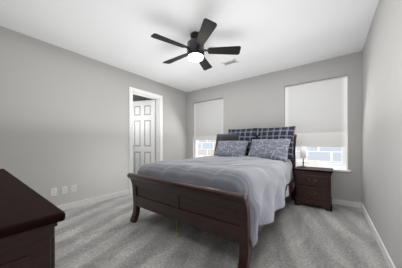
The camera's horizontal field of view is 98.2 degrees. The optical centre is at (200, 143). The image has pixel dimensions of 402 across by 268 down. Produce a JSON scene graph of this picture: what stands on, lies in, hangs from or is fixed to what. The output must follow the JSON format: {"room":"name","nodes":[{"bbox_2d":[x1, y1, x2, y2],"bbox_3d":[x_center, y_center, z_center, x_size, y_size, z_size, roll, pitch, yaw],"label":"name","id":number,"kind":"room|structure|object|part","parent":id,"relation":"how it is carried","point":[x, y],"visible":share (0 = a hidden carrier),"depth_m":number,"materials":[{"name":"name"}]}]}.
{"room":"bedroom","nodes":[
{"label":"bedroom","id":0,"kind":"room"},
{"bbox_2d":[0,26,186,205],"bbox_3d":[-1.675,-0.220,3.275,0.150,2.440,4.070,0,0,37],"label":"wall","id":1,"kind":"structure","parent":0,"point":[64,117],"depth_m":2.67,"materials":[{"name":"paint"}]},
{"bbox_2d":[51,188,56,195],"bbox_3d":[-2.136,0.698,2.527,0.008,0.115,0.072,0,0,37],"label":"electrical outlet","id":2,"kind":"object","parent":1,"relation":"attached to","point":[53,191],"visible":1,"depth_m":2.52,"materials":[{"name":"white plastic"}]},
{"bbox_2d":[61,186,66,193],"bbox_3d":[-2.061,0.698,2.627,0.008,0.115,0.072,0,0,37],"label":"electrical outlet","id":3,"kind":"object","parent":1,"relation":"attached to","point":[64,190],"visible":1,"depth_m":2.62,"materials":[{"name":"white plastic"}]},
{"bbox_2d":[71,184,76,192],"bbox_3d":[-1.989,0.698,2.723,0.008,0.115,0.072,0,0,37],"label":"electrical outlet","id":4,"kind":"object","parent":1,"relation":"attached to","point":[73,188],"visible":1,"depth_m":2.72,"materials":[{"name":"white plastic"}]},
{"bbox_2d":[57,190,128,210],"bbox_3d":[-2.077,0.955,2.602,0.015,0.090,2.150,0,0,37],"label":"baseboard","id":5,"kind":"structure","parent":1,"relation":"attached to","point":[63,207],"depth_m":2.92,"materials":[{"name":"white"}]},
{"bbox_2d":[133,100,154,173],"bbox_3d":[-1.413,-0.029,4.216,0.665,2.035,0.035,0,0,15],"label":"door leaf","id":6,"kind":"structure","parent":1,"relation":"in","point":[142,148],"depth_m":4.19,"materials":[{"name":"white wood"}]},
{"bbox_2d":[134,105,150,173],"bbox_3d":[-1.413,-0.029,4.216,0.645,2.015,0.023,0,0,15],"label":"panels","id":7,"kind":"object","parent":6,"relation":"attached to","point":[140,134],"visible":0.21,"depth_m":4.22,"materials":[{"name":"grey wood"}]},
{"bbox_2d":[129,87,162,193],"bbox_3d":[-1.240,-0.072,3.855,0.182,2.145,0.850,0,0,37],"label":"door frame","id":8,"kind":"structure","parent":1,"relation":"attached to","point":[157,98],"depth_m":3.98,"materials":[{"name":"white wood"}]},
{"bbox_2d":[133,94,145,100],"bbox_3d":[-2.254,-0.220,4.628,0.100,2.440,2.000,0,0,37],"label":"wall","id":9,"kind":"structure","parent":0,"point":[137,98],"depth_m":5.11,"materials":[{"name":"paint"}]},
{"bbox_2d":[0,0,378,91],"bbox_3d":[-0.626,-1.480,2.582,5.160,0.080,4.220,0,0,37],"label":"ceiling","id":10,"kind":"structure","parent":0,"point":[268,36],"depth_m":2.21,"materials":[{"name":"paint"}]},
{"bbox_2d":[151,18,240,69],"bbox_3d":[-0.102,-1.272,2.314,1.089,0.333,1.142,0,0,37],"label":"fan","id":11,"kind":"object","parent":10,"relation":"hanging from","point":[194,47],"visible":1,"depth_m":2.21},
{"bbox_3d":[-0.070,-1.294,2.290,0.230,0.291,0.230,0,0,37],"label":"motor","id":12,"kind":"part","parent":11,"relation":"part of","materials":[{"name":"black metal"}]},
{"bbox_2d":[222,59,238,65],"bbox_3d":[0.512,-1.435,3.066,0.270,0.010,0.140,0,0,37],"label":"ceiling vent","id":13,"kind":"object","parent":10,"relation":"in","point":[229,62],"visible":1,"depth_m":3.06,"materials":[{"name":"white metal"}]},
{"bbox_2d":[54,193,387,267],"bbox_3d":[-0.626,1.040,2.582,5.160,0.080,4.220,0,0,37],"label":"floor","id":14,"kind":"structure","parent":0,"point":[108,233],"depth_m":1.78,"materials":[{"name":"carpet"}]},
{"bbox_2d":[0,169,64,267],"bbox_3d":[-1.232,0.610,0.899,1.670,0.780,0.451,0,0,37],"label":"dresser","id":15,"kind":"object","parent":14,"relation":"on","point":[30,218],"visible":1,"depth_m":0.54,"materials":[{"name":"brown wood"}]},
{"bbox_2d":[127,126,296,267],"bbox_3d":[0.416,0.345,2.703,1.686,1.339,2.431,0,0,37],"label":"bed","id":16,"kind":"object","parent":14,"relation":"on","point":[238,187],"visible":1,"depth_m":1.79,"materials":[{"name":"grey fabric"}]},
{"bbox_2d":[136,154,295,247],"bbox_3d":[0.372,0.531,2.643,1.694,0.637,2.153,0,0,37],"label":"comforter","id":17,"kind":"object","parent":16,"relation":"on","point":[267,181],"depth_m":1.70,"materials":[{"name":"grey fabric"}]},
{"bbox_2d":[213,140,248,159],"bbox_3d":[0.584,0.115,3.438,0.711,0.372,0.316,0,0,37],"label":"pillow","id":18,"kind":"object","parent":16,"relation":"on","point":[224,148],"depth_m":3.35,"materials":[{"name":"fabric"}]},
{"bbox_2d":[246,138,291,162],"bbox_3d":[1.163,0.101,3.024,0.731,0.393,0.324,0,0,37],"label":"pillow","id":19,"kind":"object","parent":16,"relation":"on","point":[280,149],"depth_m":2.93,"materials":[{"name":"fabric"}]},
{"bbox_2d":[294,166,332,211],"bbox_3d":[1.850,0.700,2.866,0.520,0.600,0.424,0,0,37],"label":"nightstand","id":20,"kind":"object","parent":14,"relation":"on","point":[312,186],"visible":1,"depth_m":2.71,"materials":[{"name":"brown wood"}]},
{"bbox_2d":[300,147,306,167],"bbox_3d":[1.764,0.223,3.002,0.110,0.355,0.110,0,0,37],"label":"lamp","id":21,"kind":"object","parent":20,"relation":"on","point":[303,152],"visible":1,"depth_m":2.97,"materials":[{"name":"grey fabric"}]},
{"bbox_3d":[1.764,0.142,3.002,0.090,0.195,0.090,0,0,37],"label":"lamp shade","id":22,"kind":"part","parent":21,"relation":"part of","materials":[{"name":"white fabric"}]},
{"bbox_2d":[187,51,361,202],"bbox_3d":[1.095,-0.220,3.835,3.910,2.440,0.150,0,0,37],"label":"wall","id":23,"kind":"structure","parent":0,"point":[258,101],"depth_m":3.38,"materials":[{"name":"paint"}]},
{"bbox_2d":[195,140,214,157],"bbox_3d":[0.223,-0.350,4.530,0.940,1.540,0.055,0,0,37],"label":"window","id":24,"kind":"structure","parent":23,"relation":"in","point":[196,148],"depth_m":4.75,"materials":[{"name":"white plastic"}]},
{"bbox_2d":[194,98,222,139],"bbox_3d":[0.196,-0.606,4.494,0.928,1.012,0.048,0,0,37],"label":"window blind","id":25,"kind":"object","parent":23,"relation":"attached to","point":[208,120],"visible":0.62,"depth_m":4.47,"materials":[{"name":"grey fabric"}]},
{"bbox_2d":[285,76,346,146],"bbox_3d":[2.020,-0.531,3.126,0.928,1.162,0.048,0,0,37],"label":"window blind","id":26,"kind":"object","parent":23,"relation":"attached to","point":[316,114],"visible":0.83,"depth_m":3.06,"materials":[{"name":"grey fabric"}]},
{"bbox_2d":[296,147,346,168],"bbox_3d":[2.046,-0.350,3.162,0.940,1.540,0.055,0,0,37],"label":"window","id":27,"kind":"structure","parent":23,"relation":"in","point":[343,165],"depth_m":3.01,"materials":[{"name":"white plastic"}]},
{"bbox_2d":[296,166,350,171],"bbox_3d":[2.000,0.435,3.100,1.010,0.030,0.120,0,0,37],"label":"window sill","id":28,"kind":"structure","parent":23,"relation":"attached to","point":[342,170],"depth_m":2.83,"materials":[{"name":"white"}]},
{"bbox_2d":[288,194,359,207],"bbox_3d":[1.030,0.955,3.782,3.570,0.090,0.012,0,0,37],"label":"baseboard","id":29,"kind":"structure","parent":23,"relation":"attached to","point":[334,201],"depth_m":2.80,"materials":[{"name":"white"}]},
{"bbox_2d":[362,0,401,267],"bbox_3d":[1.333,-0.220,1.019,0.150,2.440,4.070,0,0,37],"label":"wall","id":30,"kind":"structure","parent":0,"point":[382,126],"depth_m":1.56,"materials":[{"name":"paint"}]},
{"bbox_2d":[360,203,395,267],"bbox_3d":[1.312,0.955,1.128,0.015,0.090,3.920,0,0,37],"label":"baseboard","id":31,"kind":"structure","parent":30,"relation":"attached to","point":[385,254],"depth_m":1.70,"materials":[{"name":"white"}]},
{"label":"outside","id":32,"kind":"structure","parent":0,"visible":0},
{"bbox_2d":[198,140,341,163],"bbox_3d":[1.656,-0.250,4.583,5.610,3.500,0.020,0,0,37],"label":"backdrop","id":33,"kind":"structure","parent":32,"point":[314,151],"depth_m":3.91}
]}

